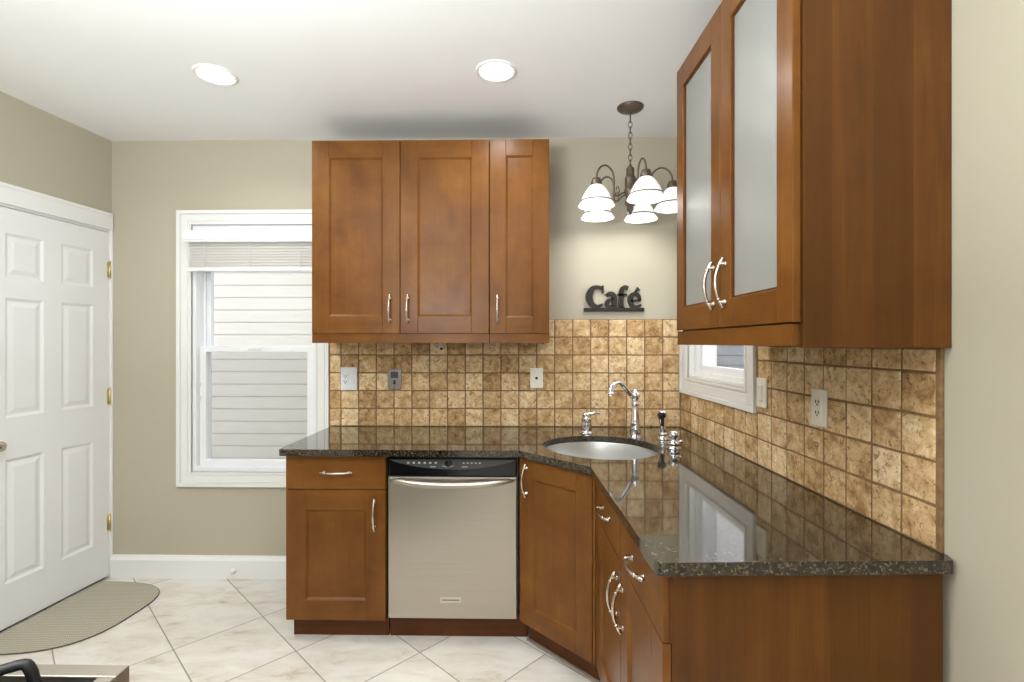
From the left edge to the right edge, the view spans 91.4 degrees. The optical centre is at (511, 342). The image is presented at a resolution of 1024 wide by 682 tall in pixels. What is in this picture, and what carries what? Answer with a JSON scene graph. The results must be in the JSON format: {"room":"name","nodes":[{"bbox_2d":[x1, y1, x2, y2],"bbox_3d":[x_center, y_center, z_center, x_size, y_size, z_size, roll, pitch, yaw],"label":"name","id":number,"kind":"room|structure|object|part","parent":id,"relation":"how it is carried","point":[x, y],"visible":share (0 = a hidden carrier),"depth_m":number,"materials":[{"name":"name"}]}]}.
{"room":"kitchen","nodes":[
{"label":"kitchen","id":0,"kind":"room"},
{"bbox_2d":[0,91,111,229],"bbox_3d":[-2.762,0.096,0.359,0.161,2.635,5.420,0,0,5],"label":"wall","id":1,"kind":"structure","parent":0,"point":[43,152],"depth_m":2.67,"materials":[{"name":"beige paint"}]},
{"bbox_2d":[0,181,112,631],"bbox_3d":[-2.503,0.317,2.637,0.200,2.192,0.794,0,0,5],"label":"door","id":2,"kind":"structure","parent":1,"relation":"in","point":[56,274],"depth_m":2.67,"materials":[{"name":"white paint"}]},
{"bbox_3d":[-2.457,0.495,2.386,0.060,0.064,0.064,0,0,5],"label":"knob","id":3,"kind":"part","parent":2,"relation":"part of","materials":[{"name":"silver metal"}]},
{"bbox_2d":[0,577,591,681],"bbox_3d":[-0.844,1.463,0.365,4.500,0.100,5.700,0,0,1],"label":"floor","id":4,"kind":"structure","parent":0,"point":[195,630],"depth_m":2.31,"materials":[{"name":"beige tile"}]},
{"bbox_2d":[0,658,128,681],"bbox_3d":[-0.968,0.927,0.406,0.765,0.972,0.720,0,0,1],"label":"range","id":5,"kind":"object","parent":4,"relation":"on","point":[21,670],"visible":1,"depth_m":0.73,"materials":[{"name":"silver"}]},
{"bbox_2d":[0,581,159,654],"bbox_3d":[-2.222,1.409,2.600,0.524,0.007,0.696,0,0,1],"label":"door mat","id":6,"kind":"object","parent":4,"relation":"on","point":[104,605],"visible":1,"depth_m":2.56,"materials":[{"name":"brown fabric"}]},
{"bbox_2d":[286,456,389,634],"bbox_3d":[-0.828,0.972,2.654,0.477,0.883,0.658,0,0,1],"label":"base cabinet","id":7,"kind":"object","parent":4,"relation":"on","point":[337,506],"visible":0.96,"depth_m":2.37,"materials":[{"name":"brown wood"}]},
{"bbox_3d":[-0.828,0.610,2.344,0.158,0.016,0.038,0,0,1],"label":"handle","id":8,"kind":"part","parent":7,"relation":"part of","materials":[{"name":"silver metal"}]},
{"bbox_3d":[-0.833,0.613,2.373,0.474,0.156,0.020,0,0,1],"label":"drawer","id":9,"kind":"part","parent":7,"relation":"part of","materials":[{"name":"brown wood"}]},
{"bbox_3d":[-0.648,0.810,2.341,0.016,0.158,0.038,0,0,1],"label":"handle","id":10,"kind":"part","parent":7,"relation":"part of","materials":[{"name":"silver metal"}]},
{"bbox_2d":[388,457,527,636],"bbox_3d":[-0.252,0.972,2.628,0.665,0.882,0.660,0,0,1],"label":"dishwasher","id":11,"kind":"object","parent":4,"relation":"on","point":[453,522],"visible":0.99,"depth_m":2.35,"materials":[{"name":"silver metal"}]},
{"bbox_3d":[-0.281,0.655,2.328,0.586,0.044,0.058,0,0,1],"label":"door handle","id":12,"kind":"part","parent":11,"relation":"part of","materials":[{"name":"metal"}]},
{"bbox_3d":[-0.281,0.588,2.365,0.606,0.085,0.024,0,0,1],"label":"control panel","id":13,"kind":"part","parent":11,"relation":"part of","materials":[{"name":"black plastic"}]},
{"bbox_2d":[520,458,600,681],"bbox_3d":[0.512,0.972,2.496,0.956,0.883,0.948,0,0,-1],"label":"base cabinet","id":14,"kind":"object","parent":4,"relation":"on","point":[558,504],"visible":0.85,"depth_m":2.17,"materials":[{"name":"brown wood"}]},
{"bbox_3d":[0.054,0.633,2.291,0.038,0.158,0.016,0,0,-43],"label":"handle","id":15,"kind":"part","parent":14,"relation":"part of","materials":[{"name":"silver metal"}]},
{"bbox_2d":[279,426,952,575],"bbox_3d":[-0.031,0.513,2.062,2.138,0.031,1.845,0,0,1],"label":"countertop","id":16,"kind":"structure","parent":14,"relation":"on","point":[701,508],"depth_m":1.56,"materials":[{"name":"stone"}]},
{"bbox_2d":[580,411,599,433],"bbox_3d":[0.430,0.437,2.768,0.112,0.122,0.076,0,0,1],"label":"soap dispenser","id":17,"kind":"object","parent":16,"relation":"on","point":[586,424],"visible":1,"depth_m":2.75,"materials":[{"name":"silver metal"}]},
{"bbox_2d":[545,442,657,459],"bbox_3d":[0.426,0.624,2.407,0.580,0.190,0.582,0,0,1],"label":"sink","id":18,"kind":"object","parent":16,"relation":"in","point":[593,450],"visible":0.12,"depth_m":2.65,"materials":[{"name":"silver metal"}]},
{"bbox_2d":[608,380,641,438],"bbox_3d":[0.575,0.343,2.559,0.272,0.310,0.071,0,0,-44],"label":"faucet","id":19,"kind":"object","parent":16,"relation":"on","point":[635,432],"visible":1,"depth_m":2.61,"materials":[{"name":"silver metal"}]},
{"bbox_3d":[0.560,0.241,2.545,0.231,0.106,0.029,0,0,-45],"label":"spout","id":20,"kind":"part","parent":19,"relation":"part of","materials":[{"name":"silver metal"}]},
{"bbox_2d":[657,410,669,439],"bbox_3d":[0.779,0.421,2.582,0.070,0.154,0.072,0,0,1],"label":"sprayer","id":21,"kind":"object","parent":16,"relation":"on","point":[661,414],"visible":1,"depth_m":2.57,"materials":[{"name":"silver metal"}]},
{"bbox_2d":[666,430,682,449],"bbox_3d":[0.765,0.455,2.362,0.069,0.085,0.069,0,0,-36],"label":"valve","id":22,"kind":"object","parent":16,"relation":"on","point":[674,444],"visible":1,"depth_m":2.34,"materials":[{"name":"silver metal"}]},
{"bbox_2d":[596,484,942,681],"bbox_3d":[0.650,0.972,1.590,0.689,0.883,0.874,0,0,-1],"label":"base cabinet","id":23,"kind":"object","parent":4,"relation":"on","point":[651,627],"visible":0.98,"depth_m":1.16,"materials":[{"name":"brown wood"}]},
{"bbox_3d":[0.322,0.613,1.802,0.038,0.016,0.158,0,0,-1],"label":"handle","id":24,"kind":"part","parent":23,"relation":"part of","materials":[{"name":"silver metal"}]},
{"bbox_3d":[0.351,0.613,1.803,0.020,0.156,0.431,0,0,-1],"label":"drawer","id":25,"kind":"part","parent":23,"relation":"part of","materials":[{"name":"brown wood"}]},
{"bbox_3d":[0.351,0.998,1.803,0.020,0.606,0.431,0,0,-1],"label":"door","id":26,"kind":"part","parent":23,"relation":"part of","materials":[{"name":"brown wood"}]},
{"bbox_3d":[0.324,0.821,1.627,0.038,0.158,0.016,0,0,-1],"label":"handle","id":27,"kind":"part","parent":23,"relation":"part of","materials":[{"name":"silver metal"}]},
{"bbox_3d":[0.325,0.821,1.544,0.038,0.158,0.016,0,0,-1],"label":"handle","id":28,"kind":"part","parent":23,"relation":"part of","materials":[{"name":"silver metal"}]},
{"bbox_3d":[0.327,0.613,1.369,0.038,0.016,0.158,0,0,-1],"label":"handle","id":29,"kind":"part","parent":23,"relation":"part of","materials":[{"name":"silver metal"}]},
{"bbox_3d":[0.355,0.613,1.369,0.020,0.156,0.431,0,0,-1],"label":"drawer","id":30,"kind":"part","parent":23,"relation":"part of","materials":[{"name":"brown wood"}]},
{"bbox_3d":[0.355,0.998,1.369,0.020,0.606,0.431,0,0,-1],"label":"door","id":31,"kind":"part","parent":23,"relation":"part of","materials":[{"name":"brown wood"}]},
{"bbox_3d":[0.684,0.972,1.164,0.630,0.883,0.018,0,0,-1],"label":"panel","id":32,"kind":"part","parent":23,"relation":"part of","materials":[{"name":"brown wood"}]},
{"bbox_2d":[0,0,721,140],"bbox_3d":[-0.844,-1.272,0.365,4.500,0.100,5.700,0,0,1],"label":"ceiling","id":33,"kind":"structure","parent":0,"point":[114,70],"depth_m":2.20,"materials":[{"name":"white paint"}]},
{"bbox_2d":[192,64,238,85],"bbox_3d":[-1.351,-1.218,2.279,0.184,0.007,0.184,0,0,1],"label":"recessed light","id":34,"kind":"object","parent":33,"relation":"in","point":[213,74],"visible":1,"depth_m":2.27,"materials":[{"name":"white glass"}]},
{"bbox_2d":[476,59,516,81],"bbox_3d":[-0.072,-1.218,2.246,0.184,0.007,0.184,0,0,1],"label":"recessed light","id":35,"kind":"object","parent":33,"relation":"in","point":[494,70],"visible":1,"depth_m":2.24,"materials":[{"name":"white glass"}]},
{"bbox_2d":[578,101,676,223],"bbox_3d":[0.622,-0.942,2.578,0.578,0.560,0.575,0,0,1],"label":"chandelier","id":36,"kind":"object","parent":33,"relation":"hanging from","point":[597,203],"visible":0.98,"depth_m":2.55,"materials":[{"name":"white glass"}]},
{"bbox_3d":[0.422,-0.737,2.501,0.182,0.105,0.182,0,0,1],"label":"lamp shade","id":37,"kind":"part","parent":36,"relation":"part of","materials":[{"name":"white glass"}]},
{"bbox_3d":[0.470,-0.737,2.743,0.182,0.105,0.182,0,0,1],"label":"lamp shade","id":38,"kind":"part","parent":36,"relation":"part of","materials":[{"name":"white glass"}]},
{"bbox_3d":[0.504,-0.823,2.539,0.189,0.158,0.010,0,0,-25],"label":"arm","id":39,"kind":"part","parent":36,"relation":"part of","materials":[{"name":"brown metal"}]},
{"bbox_3d":[0.531,-0.823,2.677,0.009,0.157,0.189,0,0,-43],"label":"arm","id":40,"kind":"part","parent":36,"relation":"part of","materials":[{"name":"brown metal"}]},
{"bbox_3d":[0.613,-1.045,2.589,0.017,0.269,0.017,0,0,-44],"label":"chain","id":41,"kind":"part","parent":36,"relation":"part of","materials":[{"name":"brown metal"}]},
{"bbox_3d":[0.715,-0.737,2.773,0.182,0.105,0.182,0,0,1],"label":"lamp shade","id":42,"kind":"part","parent":36,"relation":"part of","materials":[{"name":"white glass"}]},
{"bbox_3d":[0.627,-0.823,2.470,0.010,0.157,0.189,0,0,-7],"label":"arm","id":43,"kind":"part","parent":36,"relation":"part of","materials":[{"name":"brown metal"}]},
{"bbox_3d":[0.638,-0.737,2.381,0.182,0.105,0.182,0,0,1],"label":"lamp shade","id":44,"kind":"part","parent":36,"relation":"part of","materials":[{"name":"white glass"}]},
{"bbox_3d":[0.731,-0.823,2.566,0.189,0.158,0.010,0,0,11],"label":"arm","id":45,"kind":"part","parent":36,"relation":"part of","materials":[{"name":"brown metal"}]},
{"bbox_3d":[0.819,-0.737,2.549,0.182,0.105,0.182,0,0,1],"label":"lamp shade","id":46,"kind":"part","parent":36,"relation":"part of","materials":[{"name":"white glass"}]},
{"bbox_2d":[112,137,680,579],"bbox_3d":[-0.695,0.096,3.078,3.740,2.635,0.160,0,0,1],"label":"wall","id":47,"kind":"structure","parent":0,"point":[152,180],"depth_m":3.02,"materials":[{"name":"beige paint"}]},
{"bbox_2d":[111,554,285,578],"bbox_3d":[-1.729,1.347,3.006,1.370,0.133,0.022,0,0,1],"label":"baseboard","id":48,"kind":"structure","parent":47,"relation":"attached to","point":[122,565],"depth_m":3.00,"materials":[{"name":"white paint"}]},
{"bbox_2d":[230,568,235,573],"bbox_3d":[-1.669,1.363,2.981,0.038,0.038,0.026,0,0,1],"label":"door stop","id":49,"kind":"object","parent":47,"relation":"attached to","point":[232,570],"visible":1,"depth_m":2.98,"materials":[{"name":"white plastic"}]},
{"bbox_2d":[176,209,329,486],"bbox_3d":[-1.555,0.033,3.080,0.922,1.662,0.177,0,0,1],"label":"window","id":50,"kind":"structure","parent":47,"relation":"in","point":[195,346],"depth_m":3.01,"materials":[{"name":"white paint"}]},
{"bbox_3d":[-1.554,-0.320,3.115,0.702,0.745,0.036,0,0,1],"label":"sash","id":51,"kind":"part","parent":50,"relation":"part of","materials":[{"name":"white plastic"}]},
{"bbox_2d":[183,230,311,271],"bbox_3d":[-1.540,-0.544,2.959,0.791,0.238,0.060,0,0,1],"label":"window blind","id":52,"kind":"object","parent":50,"relation":"attached to","point":[210,250],"visible":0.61,"depth_m":2.96,"materials":[{"name":"white plastic"}]},
{"bbox_3d":[-1.541,-0.435,2.967,0.763,0.020,0.036,0,0,1],"label":"rail","id":53,"kind":"part","parent":52,"relation":"part of","materials":[{"name":"white plastic"}]},
{"bbox_3d":[-1.555,0.383,3.057,0.702,0.730,0.050,0,0,1],"label":"sash","id":54,"kind":"part","parent":50,"relation":"part of","materials":[{"name":"white plastic"}]},
{"bbox_2d":[312,140,489,342],"bbox_3d":[-0.590,-0.537,2.797,0.944,1.074,0.378,0,0,1],"label":"upper cabinet","id":55,"kind":"object","parent":47,"relation":"attached to","point":[401,228],"visible":1,"depth_m":2.65,"materials":[{"name":"brown wood"}]},
{"bbox_3d":[-0.828,-0.562,2.660,0.469,1.024,0.020,0,0,1],"label":"door","id":56,"kind":"part","parent":55,"relation":"part of","materials":[{"name":"brown wood"}]},
{"bbox_3d":[-0.646,-0.179,2.628,0.016,0.158,0.038,0,0,1],"label":"handle","id":57,"kind":"part","parent":55,"relation":"part of","materials":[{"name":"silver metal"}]},
{"bbox_3d":[-0.551,-0.179,2.626,0.016,0.158,0.038,0,0,1],"label":"handle","id":58,"kind":"part","parent":55,"relation":"part of","materials":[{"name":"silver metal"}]},
{"bbox_3d":[-0.356,-0.562,2.652,0.469,1.024,0.020,0,0,1],"label":"door","id":59,"kind":"part","parent":55,"relation":"part of","materials":[{"name":"brown wood"}]},
{"bbox_2d":[329,319,679,426],"bbox_3d":[-0.049,0.178,2.980,2.091,0.639,0.010,0,0,1],"label":"tile backsplash","id":60,"kind":"structure","parent":47,"relation":"attached to","point":[459,384],"depth_m":2.98,"materials":[{"name":"brown tile"}]},
{"bbox_2d":[341,367,356,389],"bbox_3d":[-0.974,0.213,2.985,0.098,0.138,0.013,0,0,1],"label":"wall outlet","id":61,"kind":"object","parent":60,"relation":"attached to","point":[348,374],"visible":1,"depth_m":2.98,"materials":[{"name":"white plastic"}]},
{"bbox_2d":[343,373,347,383],"bbox_3d":[-0.994,0.213,2.983,0.034,0.068,0.004,0,0,1],"label":"socket","id":62,"kind":"object","parent":61,"relation":"attached to","point":[345,375],"depth_m":2.98,"materials":[{"name":"white plastic"}]},
{"bbox_2d":[388,369,400,388],"bbox_3d":[-0.701,0.216,2.977,0.082,0.120,0.020,0,0,1],"label":"wall outlet","id":63,"kind":"object","parent":60,"relation":"attached to","point":[394,375],"visible":1,"depth_m":2.98,"materials":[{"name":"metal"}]},
{"bbox_2d":[391,372,397,377],"bbox_3d":[-0.701,0.190,2.978,0.044,0.036,0.004,0,0,1],"label":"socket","id":64,"kind":"object","parent":63,"relation":"attached to","point":[393,374],"depth_m":2.98,"materials":[{"name":"grey plastic"}]},
{"bbox_2d":[530,368,542,387],"bbox_3d":[0.145,0.208,2.966,0.075,0.118,0.012,0,0,1],"label":"wall jack","id":65,"kind":"object","parent":60,"relation":"attached to","point":[536,374],"visible":1,"depth_m":2.96,"materials":[{"name":"white plastic"}]},
{"bbox_2d":[490,139,548,342],"bbox_3d":[0.042,-0.537,2.785,0.316,1.074,0.378,0,0,1],"label":"upper cabinet","id":66,"kind":"object","parent":47,"relation":"attached to","point":[519,168],"visible":1,"depth_m":2.64,"materials":[{"name":"brown wood"}]},
{"bbox_3d":[-0.077,-0.179,2.618,0.016,0.158,0.038,0,0,1],"label":"handle","id":67,"kind":"part","parent":66,"relation":"part of","materials":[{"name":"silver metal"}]},
{"bbox_2d":[584,285,644,311],"bbox_3d":[0.603,-0.265,2.961,0.356,0.155,0.026,0,0,1],"label":"sign","id":68,"kind":"object","parent":47,"relation":"attached to","point":[613,307],"visible":1,"depth_m":2.96,"materials":[{"name":"black metal"}]},
{"bbox_2d":[688,0,1023,681],"bbox_3d":[1.112,0.096,0.278,0.160,2.635,5.420,0,0,-1],"label":"wall","id":69,"kind":"structure","parent":0,"point":[983,597],"depth_m":1.08,"materials":[{"name":"beige paint"}]},
{"bbox_2d":[679,330,756,412],"bbox_3d":[1.077,-0.204,2.503,0.177,0.989,0.884,0,0,-1],"label":"window","id":70,"kind":"structure","parent":69,"relation":"in","point":[703,367],"depth_m":2.50,"materials":[{"name":"white paint"}]},
{"bbox_3d":[1.088,-0.204,2.503,0.155,0.805,0.700,0,0,-1],"label":"frame","id":71,"kind":"part","parent":70,"relation":"part of","materials":[{"name":"white paint"}]},
{"bbox_3d":[1.078,-0.204,2.503,0.035,0.745,0.640,0,0,-1],"label":"sash","id":72,"kind":"part","parent":70,"relation":"part of","materials":[{"name":"white plastic"}]},
{"bbox_2d":[681,346,943,552],"bbox_3d":[1.008,0.254,2.069,0.011,0.486,1.773,0,0,-1],"label":"tile backsplash","id":73,"kind":"structure","parent":69,"relation":"attached to","point":[879,456],"depth_m":1.47,"materials":[{"name":"brown tile"}]},
{"bbox_2d":[756,377,766,408],"bbox_3d":[0.997,0.199,2.001,0.014,0.118,0.074,0,0,0],"label":"light switch","id":74,"kind":"object","parent":73,"relation":"attached to","point":[761,383],"visible":1,"depth_m":1.99,"materials":[{"name":"white plastic"}]},
{"bbox_2d":[811,388,827,427],"bbox_3d":[1.001,0.211,1.632,0.013,0.120,0.076,0,0,-1],"label":"wall outlet","id":75,"kind":"object","parent":73,"relation":"attached to","point":[819,398],"visible":1,"depth_m":1.62,"materials":[{"name":"white plastic"}]},
{"bbox_2d":[814,397,820,418],"bbox_3d":[0.998,0.211,1.632,0.004,0.068,0.034,0,0,-1],"label":"socket","id":76,"kind":"object","parent":75,"relation":"attached to","point":[817,400],"depth_m":1.63,"materials":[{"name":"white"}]},
{"bbox_2d":[677,0,951,347],"bbox_3d":[0.816,-0.526,1.563,0.406,1.074,0.805,0,0,-1],"label":"upper cabinet","id":77,"kind":"object","parent":69,"relation":"attached to","point":[814,137],"visible":1,"depth_m":1.16,"materials":[{"name":"brown wood"}]},
{"bbox_3d":[0.661,-0.555,1.764,0.004,0.852,0.266,0,0,-1],"label":"pane","id":78,"kind":"part","parent":77,"relation":"part of","materials":[{"name":"white glass"}]},
{"bbox_3d":[0.659,-0.555,1.764,0.020,1.012,0.398,0,0,-1],"label":"glass door","id":79,"kind":"part","parent":77,"relation":"part of","materials":[{"name":"brown wood"}]},
{"bbox_3d":[0.631,-0.183,1.608,0.038,0.158,0.016,0,0,-1],"label":"handle","id":80,"kind":"part","parent":77,"relation":"part of","materials":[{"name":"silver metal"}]},
{"bbox_3d":[0.632,-0.183,1.523,0.038,0.158,0.016,0,0,-1],"label":"handle","id":81,"kind":"part","parent":77,"relation":"part of","materials":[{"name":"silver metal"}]},
{"bbox_3d":[0.665,-0.555,1.364,0.004,0.852,0.263,0,0,-1],"label":"pane","id":82,"kind":"part","parent":77,"relation":"part of","materials":[{"name":"white glass"}]},
{"bbox_3d":[0.663,-0.555,1.364,0.020,1.012,0.395,0,0,-1],"label":"glass door","id":83,"kind":"part","parent":77,"relation":"part of","materials":[{"name":"brown wood"}]},
{"bbox_3d":[0.850,-0.526,1.169,0.346,1.074,0.017,0,0,-1],"label":"panel","id":84,"kind":"part","parent":77,"relation":"part of","materials":[{"name":"brown wood"}]},
{"label":"outside","id":85,"kind":"structure","parent":0,"visible":0},
{"bbox_3d":[0.156,1.863,8.649,18.000,0.100,10.700,0,0,1],"label":"ground","id":86,"kind":"structure","parent":85,"visible":0},
{"bbox_2d":[212,242,311,458],"bbox_3d":[-2.814,-0.311,4.808,5.000,4.248,0.046,0,0,1],"label":"house siding","id":87,"kind":"object","parent":86,"relation":"on","point":[259,399],"visible":0.15,"depth_m":4.78,"materials":[{"name":"white plastic"}]},
{"bbox_2d":[717,345,743,368],"bbox_3d":[3.410,0.810,5.946,5.000,2.006,0.047,0,0,18],"label":"house siding","id":88,"kind":"object","parent":86,"relation":"on","point":[732,356],"visible":0.02,"depth_m":6.16,"materials":[{"name":"grey plastic"}]}
]}

